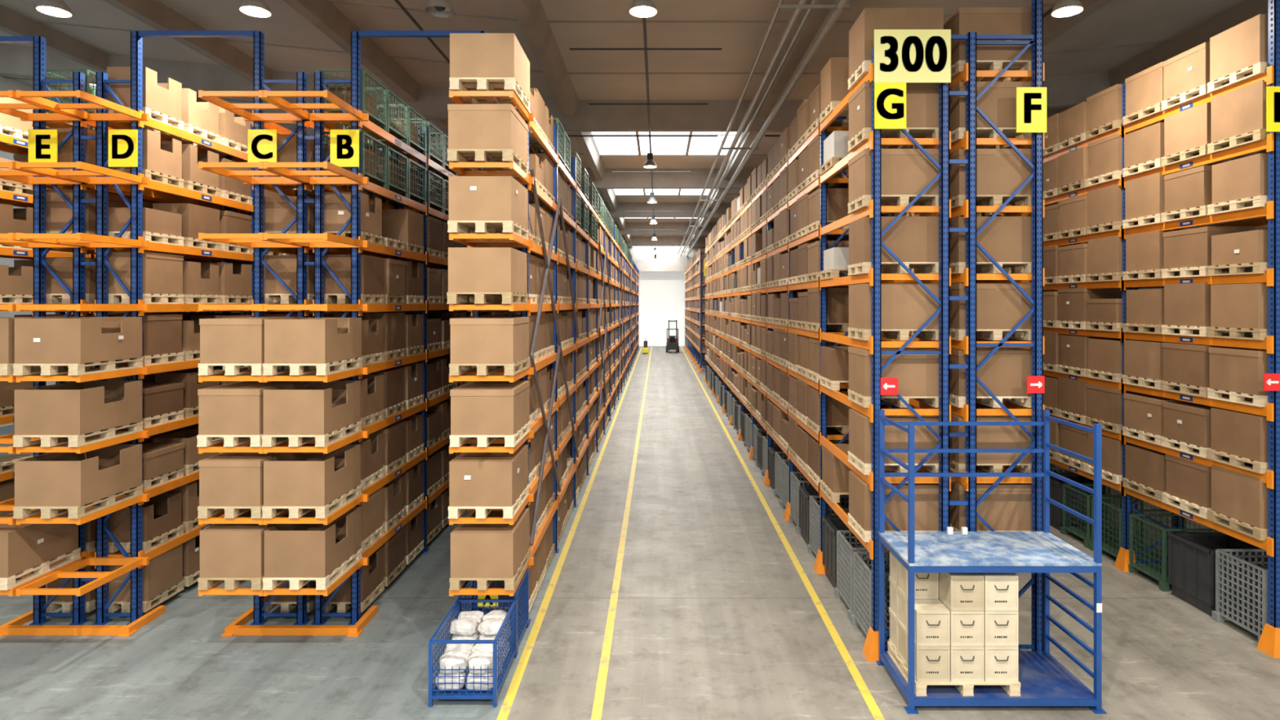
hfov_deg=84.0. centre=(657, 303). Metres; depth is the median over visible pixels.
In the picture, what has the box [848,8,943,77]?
cardboard box
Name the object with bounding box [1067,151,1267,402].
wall
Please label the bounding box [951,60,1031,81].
wooden pallet
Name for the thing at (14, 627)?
guard rail
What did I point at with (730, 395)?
container
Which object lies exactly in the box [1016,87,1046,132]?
letter sign
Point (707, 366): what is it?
container
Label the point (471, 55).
cardboard box
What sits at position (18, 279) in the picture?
stacked cardboard boxes
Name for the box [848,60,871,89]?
wooden pallet
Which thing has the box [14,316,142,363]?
cardboard box
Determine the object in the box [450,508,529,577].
cardboard box
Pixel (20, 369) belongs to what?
wooden pallet
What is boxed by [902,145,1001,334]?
wooden pallets
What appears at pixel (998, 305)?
cardboard box
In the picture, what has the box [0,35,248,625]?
rack
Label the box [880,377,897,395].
arrow sign
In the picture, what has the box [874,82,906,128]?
letter sign
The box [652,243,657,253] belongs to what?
lamp
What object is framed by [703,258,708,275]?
letter sign
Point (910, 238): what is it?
cardboard box
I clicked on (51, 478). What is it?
cardboard box
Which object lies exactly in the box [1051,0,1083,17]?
lamp
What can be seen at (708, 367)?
container
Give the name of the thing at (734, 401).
container
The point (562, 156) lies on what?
container
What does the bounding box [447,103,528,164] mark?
cardboard box
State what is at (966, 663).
wooden crate
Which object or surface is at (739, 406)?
container
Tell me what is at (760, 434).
box
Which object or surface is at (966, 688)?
wooden pallet
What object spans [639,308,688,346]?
wall
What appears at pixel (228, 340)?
cardboard box
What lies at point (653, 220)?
lamp
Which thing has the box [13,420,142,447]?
wooden pallet
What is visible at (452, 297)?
wooden pallet
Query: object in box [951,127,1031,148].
wooden pallet
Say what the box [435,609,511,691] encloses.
sacks
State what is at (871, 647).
rack
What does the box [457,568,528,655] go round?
container
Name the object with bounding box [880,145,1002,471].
stacked cardboard boxes
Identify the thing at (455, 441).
wooden pallet
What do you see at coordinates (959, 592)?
wooden crate
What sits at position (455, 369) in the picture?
wooden pallet
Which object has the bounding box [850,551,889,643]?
container
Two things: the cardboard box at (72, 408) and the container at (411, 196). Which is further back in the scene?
the container at (411, 196)
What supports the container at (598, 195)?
on the rack at (513, 240)
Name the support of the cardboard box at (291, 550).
on the wooden pallet at (268, 584)
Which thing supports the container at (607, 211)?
on the rack at (513, 240)
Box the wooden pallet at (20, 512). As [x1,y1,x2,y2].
[13,484,142,518]
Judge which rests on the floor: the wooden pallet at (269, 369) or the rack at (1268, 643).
the rack at (1268, 643)
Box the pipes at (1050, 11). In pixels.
[764,5,1054,136]
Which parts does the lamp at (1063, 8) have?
bulb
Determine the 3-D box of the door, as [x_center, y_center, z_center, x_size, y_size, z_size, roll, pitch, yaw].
[0.000,0.540,74.960,6.400,7.880,0.079,0,0,0]
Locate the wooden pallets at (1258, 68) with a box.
[1029,62,1267,540]
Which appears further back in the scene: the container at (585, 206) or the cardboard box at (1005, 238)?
the container at (585, 206)
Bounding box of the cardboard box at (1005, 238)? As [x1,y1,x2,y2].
[949,216,1031,262]
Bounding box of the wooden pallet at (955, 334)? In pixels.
[949,328,1031,340]
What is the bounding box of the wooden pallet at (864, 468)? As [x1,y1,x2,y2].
[848,450,938,475]
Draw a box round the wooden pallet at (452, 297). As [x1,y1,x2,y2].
[446,292,528,303]
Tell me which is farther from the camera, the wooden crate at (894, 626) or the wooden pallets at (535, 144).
the wooden pallets at (535, 144)
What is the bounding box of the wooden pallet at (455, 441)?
[449,420,530,447]
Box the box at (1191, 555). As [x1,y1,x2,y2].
[1168,532,1267,616]
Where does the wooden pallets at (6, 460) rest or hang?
on the rack at (19, 200)
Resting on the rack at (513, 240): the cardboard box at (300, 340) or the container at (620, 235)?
the container at (620, 235)
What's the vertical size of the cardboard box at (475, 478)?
0.557 m
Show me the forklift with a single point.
(672, 344)
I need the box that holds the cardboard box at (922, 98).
[848,81,938,140]
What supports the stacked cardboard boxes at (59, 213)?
on the wooden pallets at (67, 606)
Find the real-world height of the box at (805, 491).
0.950 m
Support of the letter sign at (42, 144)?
attached to the rack at (38, 117)
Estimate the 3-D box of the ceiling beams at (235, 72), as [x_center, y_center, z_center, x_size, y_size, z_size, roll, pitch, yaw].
[-2.000,-5.815,32.325,44.000,5.030,85.350,0,0,0]
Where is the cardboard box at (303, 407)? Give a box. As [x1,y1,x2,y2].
[262,380,360,435]
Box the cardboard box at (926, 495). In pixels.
[848,471,938,530]
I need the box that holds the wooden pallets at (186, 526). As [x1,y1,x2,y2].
[108,106,290,612]
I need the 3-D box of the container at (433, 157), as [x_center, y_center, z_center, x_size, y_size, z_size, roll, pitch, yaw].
[-4.515,-2.997,13.443,0.660,0.675,0.880,0,0,0]
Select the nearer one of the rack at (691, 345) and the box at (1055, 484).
the box at (1055, 484)
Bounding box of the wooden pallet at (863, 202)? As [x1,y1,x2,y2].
[848,195,938,213]
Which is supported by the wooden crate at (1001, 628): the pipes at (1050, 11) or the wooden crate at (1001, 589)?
the wooden crate at (1001, 589)
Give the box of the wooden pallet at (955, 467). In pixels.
[949,458,1031,472]
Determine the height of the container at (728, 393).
1.015 m
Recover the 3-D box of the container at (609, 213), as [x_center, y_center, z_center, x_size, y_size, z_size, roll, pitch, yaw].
[-2.220,-3.026,26.897,0.800,0.735,0.900,0,0,0]
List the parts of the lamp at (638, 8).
bulb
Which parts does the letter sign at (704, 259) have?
panel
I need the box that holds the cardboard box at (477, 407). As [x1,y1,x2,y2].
[449,380,529,435]
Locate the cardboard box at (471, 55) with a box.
[449,33,529,102]
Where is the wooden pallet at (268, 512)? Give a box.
[262,484,361,518]
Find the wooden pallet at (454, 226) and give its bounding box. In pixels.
[447,220,528,239]
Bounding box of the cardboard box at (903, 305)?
[848,283,938,328]
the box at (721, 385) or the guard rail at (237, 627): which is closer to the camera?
the guard rail at (237, 627)
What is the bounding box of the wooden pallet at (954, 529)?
[949,524,1031,531]
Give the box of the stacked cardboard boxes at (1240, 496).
[999,13,1267,528]
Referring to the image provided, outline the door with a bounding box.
[639,271,684,346]
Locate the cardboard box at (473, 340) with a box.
[449,316,529,363]
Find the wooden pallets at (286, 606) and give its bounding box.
[264,168,447,612]
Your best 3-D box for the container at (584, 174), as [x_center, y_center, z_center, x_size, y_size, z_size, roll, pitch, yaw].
[-2.220,-3.026,18.197,0.800,0.735,0.900,0,0,0]
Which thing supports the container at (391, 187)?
on the rack at (322, 242)
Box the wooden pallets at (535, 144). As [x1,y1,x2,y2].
[480,109,637,617]
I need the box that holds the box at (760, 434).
[757,431,776,470]
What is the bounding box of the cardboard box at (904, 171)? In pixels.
[848,148,938,202]
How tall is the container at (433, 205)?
0.675 m
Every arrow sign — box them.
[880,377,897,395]
[1026,375,1044,393]
[1263,373,1279,391]
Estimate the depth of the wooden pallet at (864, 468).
9.30 m
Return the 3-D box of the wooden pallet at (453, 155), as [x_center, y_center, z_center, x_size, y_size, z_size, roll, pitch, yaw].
[-2.210,-1.844,9.370,0.800,0.144,1.120,0,0,0]
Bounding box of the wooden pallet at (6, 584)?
[0,547,80,590]
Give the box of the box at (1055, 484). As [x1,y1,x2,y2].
[1049,473,1106,530]
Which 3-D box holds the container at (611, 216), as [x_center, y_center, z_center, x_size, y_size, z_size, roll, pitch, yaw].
[-2.220,-3.026,27.943,0.800,0.735,0.900,0,0,0]
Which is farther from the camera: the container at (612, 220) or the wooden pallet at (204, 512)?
the container at (612, 220)
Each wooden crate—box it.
[888,551,898,586]
[888,578,898,619]
[888,609,898,652]
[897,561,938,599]
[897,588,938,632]
[897,621,907,666]
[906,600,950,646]
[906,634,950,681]
[938,573,940,598]
[939,573,984,611]
[939,600,984,646]
[950,645,984,681]
[981,573,1018,611]
[983,646,1018,681]
[984,610,1018,646]
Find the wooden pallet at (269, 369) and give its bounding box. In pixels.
[262,356,362,375]
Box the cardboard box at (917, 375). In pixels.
[848,346,938,396]
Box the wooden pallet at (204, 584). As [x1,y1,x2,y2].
[197,575,264,590]
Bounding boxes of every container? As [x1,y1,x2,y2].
[45,69,95,128]
[316,69,386,131]
[324,131,386,188]
[346,88,408,145]
[346,146,408,197]
[371,106,426,156]
[371,158,426,205]
[399,121,443,167]
[400,169,443,213]
[412,133,457,176]
[417,178,448,214]
[426,187,448,220]
[428,599,516,706]
[431,145,460,182]
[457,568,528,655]
[537,118,564,166]
[557,131,570,174]
[558,151,581,190]
[560,167,588,200]
[560,191,581,228]
[560,203,588,235]
[576,181,595,210]
[576,187,597,214]
[576,192,600,218]
[576,213,595,241]
[581,217,597,244]
[582,197,603,222]
[582,201,604,225]
[588,205,607,228]
[600,210,608,231]
[604,213,610,233]
[605,216,612,235]
[606,219,613,238]
[616,228,618,245]
[618,233,621,248]
[706,365,712,385]
[707,367,712,382]
[708,368,713,390]
[711,372,717,390]
[714,376,722,397]
[715,377,724,399]
[718,380,724,405]
[721,385,730,409]
[726,391,738,417]
[728,394,739,420]
[731,397,740,429]
[737,404,749,434]
[743,413,759,447]
[746,417,765,452]
[751,424,766,466]
[760,435,778,475]
[773,451,797,505]
[780,460,807,507]
[789,471,812,533]
[807,495,848,555]
[834,530,889,621]
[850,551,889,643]
[1049,462,1073,473]
[1060,484,1139,547]
[1088,497,1173,559]
[1128,513,1220,591]
[1211,548,1267,643]
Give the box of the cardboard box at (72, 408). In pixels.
[14,380,142,435]
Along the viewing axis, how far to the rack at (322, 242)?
9.97 m
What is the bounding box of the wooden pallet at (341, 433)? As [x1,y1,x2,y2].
[262,420,361,446]
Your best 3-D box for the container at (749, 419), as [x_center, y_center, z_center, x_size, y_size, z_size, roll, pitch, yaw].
[3.220,3.993,21.203,1.000,1.015,0.880,0,0,0]
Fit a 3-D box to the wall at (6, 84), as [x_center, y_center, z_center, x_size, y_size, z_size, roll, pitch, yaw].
[-24.100,-2.250,32.500,0.200,13.500,85.000,0,0,0]
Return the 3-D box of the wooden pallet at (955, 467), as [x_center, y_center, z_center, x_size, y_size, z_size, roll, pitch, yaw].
[4.400,2.143,9.600,1.020,0.144,0.800,0,0,0]
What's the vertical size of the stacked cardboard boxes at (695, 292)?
6.671 m
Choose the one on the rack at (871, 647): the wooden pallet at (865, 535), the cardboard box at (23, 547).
the wooden pallet at (865, 535)
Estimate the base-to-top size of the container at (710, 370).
1.015 m
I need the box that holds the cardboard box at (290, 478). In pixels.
[263,444,360,506]
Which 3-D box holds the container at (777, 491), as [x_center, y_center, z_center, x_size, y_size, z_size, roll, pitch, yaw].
[3.220,3.993,16.330,1.000,1.015,0.880,0,0,0]
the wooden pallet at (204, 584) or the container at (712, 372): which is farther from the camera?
the container at (712, 372)
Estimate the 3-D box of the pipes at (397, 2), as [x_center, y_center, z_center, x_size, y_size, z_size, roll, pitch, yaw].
[-4.075,-5.344,33.987,11.850,0.352,76.025,0,0,0]
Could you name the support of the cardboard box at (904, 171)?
on the wooden pallet at (863, 202)
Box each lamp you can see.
[35,0,72,17]
[239,0,271,17]
[425,0,454,17]
[629,0,657,17]
[643,141,656,168]
[647,192,657,203]
[649,208,657,223]
[651,227,657,239]
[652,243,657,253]
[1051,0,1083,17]
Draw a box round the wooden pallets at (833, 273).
[819,101,848,279]
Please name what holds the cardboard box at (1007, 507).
on the wooden pallet at (954, 529)
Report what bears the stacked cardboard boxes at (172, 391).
on the wooden pallets at (186, 526)
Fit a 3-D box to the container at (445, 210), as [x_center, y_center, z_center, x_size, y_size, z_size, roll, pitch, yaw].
[-4.515,-2.110,14.370,0.660,0.675,0.880,0,0,0]
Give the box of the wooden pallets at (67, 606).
[45,168,157,612]
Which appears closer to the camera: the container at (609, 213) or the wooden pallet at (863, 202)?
the wooden pallet at (863, 202)
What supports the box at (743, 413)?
on the floor
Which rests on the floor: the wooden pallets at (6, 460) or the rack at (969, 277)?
the rack at (969, 277)
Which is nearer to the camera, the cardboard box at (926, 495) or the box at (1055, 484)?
the cardboard box at (926, 495)
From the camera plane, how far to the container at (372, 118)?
10.38 m
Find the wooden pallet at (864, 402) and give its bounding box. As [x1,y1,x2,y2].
[848,389,938,407]
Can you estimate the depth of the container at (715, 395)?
34.07 m
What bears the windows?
attached to the ceiling
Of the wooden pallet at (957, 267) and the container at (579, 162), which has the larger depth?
the container at (579, 162)
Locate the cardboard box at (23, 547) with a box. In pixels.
[0,511,78,577]
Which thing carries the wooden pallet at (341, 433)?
on the rack at (322, 242)
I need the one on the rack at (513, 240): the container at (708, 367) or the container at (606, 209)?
the container at (606, 209)
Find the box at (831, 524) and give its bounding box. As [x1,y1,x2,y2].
[822,515,861,588]
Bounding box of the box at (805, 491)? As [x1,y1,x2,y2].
[798,485,848,544]
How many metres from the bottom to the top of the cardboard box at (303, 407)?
0.560 m
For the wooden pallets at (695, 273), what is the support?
on the rack at (691, 345)
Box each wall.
[0,75,199,426]
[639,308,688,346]
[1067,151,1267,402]
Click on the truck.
(645, 342)
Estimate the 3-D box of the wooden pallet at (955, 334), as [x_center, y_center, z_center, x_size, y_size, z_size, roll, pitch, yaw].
[4.400,0.403,9.600,1.020,0.144,0.800,0,0,0]
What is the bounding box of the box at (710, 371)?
[710,371,717,390]
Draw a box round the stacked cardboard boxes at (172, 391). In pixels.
[106,66,439,601]
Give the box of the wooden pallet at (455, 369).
[448,356,529,375]
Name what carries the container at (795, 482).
on the floor
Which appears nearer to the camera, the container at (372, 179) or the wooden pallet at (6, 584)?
the wooden pallet at (6, 584)
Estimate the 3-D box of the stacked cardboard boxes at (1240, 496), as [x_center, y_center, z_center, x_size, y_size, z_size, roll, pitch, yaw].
[8.320,-0.427,17.885,1.000,6.734,17.228,0,0,0]
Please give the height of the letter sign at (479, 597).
0.200 m
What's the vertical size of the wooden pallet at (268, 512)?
0.144 m
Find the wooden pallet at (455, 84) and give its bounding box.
[448,77,529,113]
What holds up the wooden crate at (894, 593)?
on the wooden crate at (894, 626)
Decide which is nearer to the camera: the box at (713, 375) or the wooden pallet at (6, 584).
the wooden pallet at (6, 584)
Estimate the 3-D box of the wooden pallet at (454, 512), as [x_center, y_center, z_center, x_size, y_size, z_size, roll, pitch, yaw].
[-2.201,2.591,9.370,0.800,0.144,1.120,0,0,0]
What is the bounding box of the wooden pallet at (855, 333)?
[848,327,938,340]
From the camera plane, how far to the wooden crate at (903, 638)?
8.36 m
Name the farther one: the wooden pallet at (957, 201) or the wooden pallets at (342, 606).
the wooden pallets at (342, 606)
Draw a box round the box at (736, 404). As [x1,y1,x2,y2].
[734,402,747,431]
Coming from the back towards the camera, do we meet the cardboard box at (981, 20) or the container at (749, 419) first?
the container at (749, 419)
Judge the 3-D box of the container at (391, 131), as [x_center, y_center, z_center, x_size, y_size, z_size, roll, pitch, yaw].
[-4.515,-2.997,11.470,0.660,0.675,0.880,0,0,0]
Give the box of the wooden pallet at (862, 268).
[848,262,938,275]
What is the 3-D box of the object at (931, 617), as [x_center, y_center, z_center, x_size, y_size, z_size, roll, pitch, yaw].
[3.060,3.615,8.050,0.368,0.389,0.330,0,0,0]
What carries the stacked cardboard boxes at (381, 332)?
on the wooden pallets at (342, 606)
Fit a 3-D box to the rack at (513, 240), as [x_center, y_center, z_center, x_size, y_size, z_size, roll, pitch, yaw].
[-2.200,0.550,38.475,0.920,7.900,59.250,0,0,0]
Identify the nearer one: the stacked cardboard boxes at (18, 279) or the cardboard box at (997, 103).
the cardboard box at (997, 103)
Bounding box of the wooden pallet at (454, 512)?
[448,484,528,518]
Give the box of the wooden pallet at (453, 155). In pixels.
[447,149,528,175]
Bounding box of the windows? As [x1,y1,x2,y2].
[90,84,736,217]
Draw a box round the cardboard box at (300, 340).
[264,317,361,363]
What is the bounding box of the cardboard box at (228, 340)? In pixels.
[199,317,298,363]
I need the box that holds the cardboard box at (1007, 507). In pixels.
[949,470,1031,530]
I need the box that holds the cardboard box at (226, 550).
[200,511,288,577]
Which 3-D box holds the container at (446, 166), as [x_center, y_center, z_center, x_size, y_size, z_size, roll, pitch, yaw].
[-4.515,-2.997,14.370,0.660,0.675,0.880,0,0,0]
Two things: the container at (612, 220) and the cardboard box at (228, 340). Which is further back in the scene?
the container at (612, 220)
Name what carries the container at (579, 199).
on the rack at (513, 240)
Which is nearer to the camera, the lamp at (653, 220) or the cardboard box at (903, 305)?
the cardboard box at (903, 305)
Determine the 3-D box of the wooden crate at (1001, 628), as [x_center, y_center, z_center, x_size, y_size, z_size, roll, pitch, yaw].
[3.820,3.615,8.050,0.368,0.389,0.330,0,0,0]
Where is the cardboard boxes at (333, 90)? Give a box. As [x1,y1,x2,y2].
[328,86,448,208]
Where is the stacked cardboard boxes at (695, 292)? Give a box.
[684,248,705,348]
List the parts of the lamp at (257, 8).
bulb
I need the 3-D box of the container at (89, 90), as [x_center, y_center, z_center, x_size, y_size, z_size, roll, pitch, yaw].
[-8.440,-2.997,10.543,0.660,0.675,0.880,0,0,0]
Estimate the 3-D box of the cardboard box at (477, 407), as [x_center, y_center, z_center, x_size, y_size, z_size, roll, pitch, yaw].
[-2.182,1.351,9.370,0.796,0.561,1.095,0,0,0]
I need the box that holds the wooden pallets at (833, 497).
[705,118,848,502]
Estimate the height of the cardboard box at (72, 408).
0.560 m
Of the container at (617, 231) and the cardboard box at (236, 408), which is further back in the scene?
the container at (617, 231)
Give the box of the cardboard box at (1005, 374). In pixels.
[935,347,1031,396]
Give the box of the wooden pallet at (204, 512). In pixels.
[197,504,263,518]
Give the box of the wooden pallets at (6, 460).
[0,124,95,473]
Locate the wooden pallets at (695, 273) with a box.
[684,255,705,351]
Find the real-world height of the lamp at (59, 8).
0.810 m
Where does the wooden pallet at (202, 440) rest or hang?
on the rack at (260, 180)
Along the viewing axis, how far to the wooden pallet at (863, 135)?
9.38 m
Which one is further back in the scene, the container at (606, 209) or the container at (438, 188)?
the container at (606, 209)
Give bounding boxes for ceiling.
[0,0,1246,236]
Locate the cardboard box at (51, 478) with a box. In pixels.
[14,444,142,506]
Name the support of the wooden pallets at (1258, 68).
on the rack at (1268, 643)
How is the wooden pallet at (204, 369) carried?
on the rack at (260, 180)
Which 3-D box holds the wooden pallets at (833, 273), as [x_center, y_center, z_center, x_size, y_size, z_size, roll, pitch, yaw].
[3.200,-1.772,11.457,1.000,2.754,0.820,0,0,0]
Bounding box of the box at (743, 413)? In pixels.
[741,411,751,441]
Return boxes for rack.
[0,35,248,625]
[0,125,196,481]
[16,31,418,625]
[198,31,436,625]
[262,31,498,625]
[448,89,639,625]
[684,251,709,373]
[703,47,968,662]
[891,0,1044,651]
[1043,0,1279,657]
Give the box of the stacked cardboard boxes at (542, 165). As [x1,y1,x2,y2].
[480,88,637,607]
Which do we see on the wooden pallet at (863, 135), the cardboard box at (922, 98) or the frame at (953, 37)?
the cardboard box at (922, 98)
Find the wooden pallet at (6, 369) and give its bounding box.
[0,363,67,375]
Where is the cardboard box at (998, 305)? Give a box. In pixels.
[949,283,1031,328]
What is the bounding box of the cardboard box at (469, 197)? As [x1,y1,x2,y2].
[448,176,528,229]
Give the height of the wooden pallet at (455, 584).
0.144 m
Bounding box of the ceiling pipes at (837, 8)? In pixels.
[677,0,849,257]
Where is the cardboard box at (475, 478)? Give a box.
[448,444,528,506]
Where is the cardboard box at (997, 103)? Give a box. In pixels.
[949,81,1031,131]
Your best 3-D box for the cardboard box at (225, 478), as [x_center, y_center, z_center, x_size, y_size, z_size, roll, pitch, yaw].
[-5.320,2.236,9.370,0.779,0.566,1.077,0,0,0]
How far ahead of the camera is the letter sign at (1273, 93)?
8.97 m
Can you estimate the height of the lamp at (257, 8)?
0.810 m
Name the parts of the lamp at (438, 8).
bulb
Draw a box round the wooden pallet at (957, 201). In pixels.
[949,195,1031,213]
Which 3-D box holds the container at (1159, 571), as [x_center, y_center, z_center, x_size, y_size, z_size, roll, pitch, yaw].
[8.400,4.018,11.557,1.000,0.965,0.880,0,0,0]
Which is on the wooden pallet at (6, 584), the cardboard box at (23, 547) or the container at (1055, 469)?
the cardboard box at (23, 547)
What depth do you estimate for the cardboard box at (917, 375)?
9.21 m
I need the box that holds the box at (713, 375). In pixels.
[713,375,722,395]
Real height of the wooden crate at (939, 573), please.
0.389 m
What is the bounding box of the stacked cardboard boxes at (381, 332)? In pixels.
[324,191,496,602]
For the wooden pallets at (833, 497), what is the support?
on the rack at (871, 647)
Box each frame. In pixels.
[0,30,487,43]
[951,35,1034,39]
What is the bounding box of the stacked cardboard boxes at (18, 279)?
[0,97,239,515]
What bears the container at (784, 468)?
on the floor
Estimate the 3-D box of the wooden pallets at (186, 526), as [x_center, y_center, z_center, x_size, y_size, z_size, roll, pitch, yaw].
[-7.590,0.798,21.620,0.580,7.203,22.973,0,0,0]
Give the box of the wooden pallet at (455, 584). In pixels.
[449,547,530,590]
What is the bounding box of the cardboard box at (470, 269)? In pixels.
[448,247,527,293]
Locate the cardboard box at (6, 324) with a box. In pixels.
[0,316,73,363]
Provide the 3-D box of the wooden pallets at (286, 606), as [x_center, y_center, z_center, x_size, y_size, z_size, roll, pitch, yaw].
[-5.320,0.798,21.620,0.700,7.203,22.973,0,0,0]
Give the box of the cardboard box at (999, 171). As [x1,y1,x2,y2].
[949,148,1031,198]
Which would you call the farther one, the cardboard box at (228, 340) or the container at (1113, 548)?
the container at (1113, 548)
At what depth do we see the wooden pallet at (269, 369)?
8.91 m
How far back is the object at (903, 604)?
8.36 m
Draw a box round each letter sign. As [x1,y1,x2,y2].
[28,129,57,162]
[108,129,137,166]
[248,129,276,162]
[330,129,359,166]
[477,595,497,606]
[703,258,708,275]
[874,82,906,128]
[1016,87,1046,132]
[1266,86,1279,131]
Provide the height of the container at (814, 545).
1.015 m
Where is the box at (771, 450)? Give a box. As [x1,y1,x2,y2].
[768,446,786,489]
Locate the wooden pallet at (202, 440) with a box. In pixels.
[196,434,283,446]
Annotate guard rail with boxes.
[0,605,165,636]
[220,605,377,636]
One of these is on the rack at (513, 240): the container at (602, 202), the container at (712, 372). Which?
the container at (602, 202)
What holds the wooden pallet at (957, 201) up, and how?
on the rack at (969, 277)
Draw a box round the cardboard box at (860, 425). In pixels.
[848,408,938,463]
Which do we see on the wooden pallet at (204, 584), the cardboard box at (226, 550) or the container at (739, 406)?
the cardboard box at (226, 550)
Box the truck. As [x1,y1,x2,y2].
[643,337,648,353]
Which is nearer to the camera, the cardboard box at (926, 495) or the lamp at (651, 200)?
the cardboard box at (926, 495)
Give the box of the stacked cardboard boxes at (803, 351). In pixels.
[704,83,893,492]
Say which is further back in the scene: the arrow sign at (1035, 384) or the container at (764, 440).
the container at (764, 440)
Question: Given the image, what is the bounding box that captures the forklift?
[666,320,679,352]
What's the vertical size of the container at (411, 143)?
0.675 m
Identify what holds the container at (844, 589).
on the floor
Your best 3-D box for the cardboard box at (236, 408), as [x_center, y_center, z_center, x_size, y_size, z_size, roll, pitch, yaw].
[-5.328,1.349,9.370,0.782,0.566,1.079,0,0,0]
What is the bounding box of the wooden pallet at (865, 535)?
[848,512,938,542]
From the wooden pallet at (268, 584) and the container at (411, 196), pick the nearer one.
the wooden pallet at (268, 584)
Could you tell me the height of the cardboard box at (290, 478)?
0.560 m
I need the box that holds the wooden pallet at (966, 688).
[887,640,1020,696]
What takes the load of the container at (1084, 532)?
on the floor
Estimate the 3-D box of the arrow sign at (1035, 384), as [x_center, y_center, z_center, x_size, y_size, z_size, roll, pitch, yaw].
[4.788,1.026,9.013,0.220,0.220,0.014,0,0,0]
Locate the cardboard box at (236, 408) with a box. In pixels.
[197,381,301,435]
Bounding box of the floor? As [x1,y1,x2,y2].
[0,346,1279,719]
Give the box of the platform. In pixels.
[875,409,1106,714]
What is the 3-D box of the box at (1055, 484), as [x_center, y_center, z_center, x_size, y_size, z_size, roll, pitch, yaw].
[8.400,4.025,14.457,0.960,0.950,0.860,0,0,0]
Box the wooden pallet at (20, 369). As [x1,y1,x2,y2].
[13,356,142,375]
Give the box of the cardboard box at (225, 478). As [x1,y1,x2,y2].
[198,444,303,506]
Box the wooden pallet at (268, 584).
[262,547,362,590]
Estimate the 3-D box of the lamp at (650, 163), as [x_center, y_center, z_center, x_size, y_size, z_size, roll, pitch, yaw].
[-0.250,-4.755,22.600,0.420,0.810,0.420,0,0,0]
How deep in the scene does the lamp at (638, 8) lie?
10.62 m
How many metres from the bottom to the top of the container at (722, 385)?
1.015 m
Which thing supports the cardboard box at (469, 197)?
on the wooden pallet at (454, 226)
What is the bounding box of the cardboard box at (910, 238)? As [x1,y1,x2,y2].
[848,216,938,265]
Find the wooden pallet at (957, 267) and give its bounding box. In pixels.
[949,262,1031,274]
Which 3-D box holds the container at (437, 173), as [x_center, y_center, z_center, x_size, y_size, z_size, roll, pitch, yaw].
[-4.515,-2.997,15.297,0.660,0.675,0.880,0,0,0]
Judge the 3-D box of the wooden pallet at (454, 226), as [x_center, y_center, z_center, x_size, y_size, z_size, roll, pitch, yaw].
[-2.206,-0.957,9.370,0.800,0.144,1.120,0,0,0]
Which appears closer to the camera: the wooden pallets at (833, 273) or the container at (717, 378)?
the wooden pallets at (833, 273)
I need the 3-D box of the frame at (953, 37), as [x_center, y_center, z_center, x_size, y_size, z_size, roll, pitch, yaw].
[5.845,-4.040,9.080,4.250,1.330,0.070,0,0,0]
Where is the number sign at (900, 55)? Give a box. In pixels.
[874,29,951,82]
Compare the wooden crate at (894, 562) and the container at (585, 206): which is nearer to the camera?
the wooden crate at (894, 562)
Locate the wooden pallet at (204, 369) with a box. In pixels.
[198,363,284,375]
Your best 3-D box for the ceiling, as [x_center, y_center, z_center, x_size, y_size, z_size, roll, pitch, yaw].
[-2.000,-7.340,32.500,44.000,2.380,85.000,0,0,0]
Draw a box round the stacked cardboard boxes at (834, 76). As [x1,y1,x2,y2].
[820,57,851,270]
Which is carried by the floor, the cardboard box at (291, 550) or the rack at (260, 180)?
the rack at (260, 180)
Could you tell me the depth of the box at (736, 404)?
25.09 m
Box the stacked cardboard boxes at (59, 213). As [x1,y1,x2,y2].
[45,127,336,601]
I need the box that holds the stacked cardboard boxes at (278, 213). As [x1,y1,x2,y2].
[264,134,463,601]
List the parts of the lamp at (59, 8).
bulb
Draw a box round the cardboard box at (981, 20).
[943,7,1031,66]
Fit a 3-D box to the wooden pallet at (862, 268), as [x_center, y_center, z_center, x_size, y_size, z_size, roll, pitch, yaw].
[3.190,-0.467,9.600,1.040,0.144,0.800,0,0,0]
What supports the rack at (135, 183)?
on the floor
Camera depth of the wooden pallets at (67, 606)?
10.14 m
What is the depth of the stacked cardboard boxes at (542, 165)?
13.76 m
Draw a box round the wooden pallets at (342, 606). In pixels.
[324,231,466,612]
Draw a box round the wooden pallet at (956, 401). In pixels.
[949,393,1031,407]
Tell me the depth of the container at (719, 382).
31.88 m
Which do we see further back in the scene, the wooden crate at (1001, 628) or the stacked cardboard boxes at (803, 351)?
the stacked cardboard boxes at (803, 351)
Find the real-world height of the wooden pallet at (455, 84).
0.144 m
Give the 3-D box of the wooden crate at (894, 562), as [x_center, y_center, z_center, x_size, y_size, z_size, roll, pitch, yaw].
[3.060,3.220,8.694,0.368,0.389,0.330,0,0,0]
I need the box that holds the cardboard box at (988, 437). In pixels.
[937,413,1031,463]
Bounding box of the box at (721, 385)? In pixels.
[720,384,730,406]
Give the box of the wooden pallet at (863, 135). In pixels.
[848,127,938,151]
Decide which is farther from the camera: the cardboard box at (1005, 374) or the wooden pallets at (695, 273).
the wooden pallets at (695, 273)
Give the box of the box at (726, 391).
[724,390,735,413]
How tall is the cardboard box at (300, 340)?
0.550 m
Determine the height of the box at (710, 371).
0.950 m
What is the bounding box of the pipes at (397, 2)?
[394,0,721,243]
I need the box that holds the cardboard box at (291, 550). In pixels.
[264,506,360,577]
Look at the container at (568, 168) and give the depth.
14.78 m

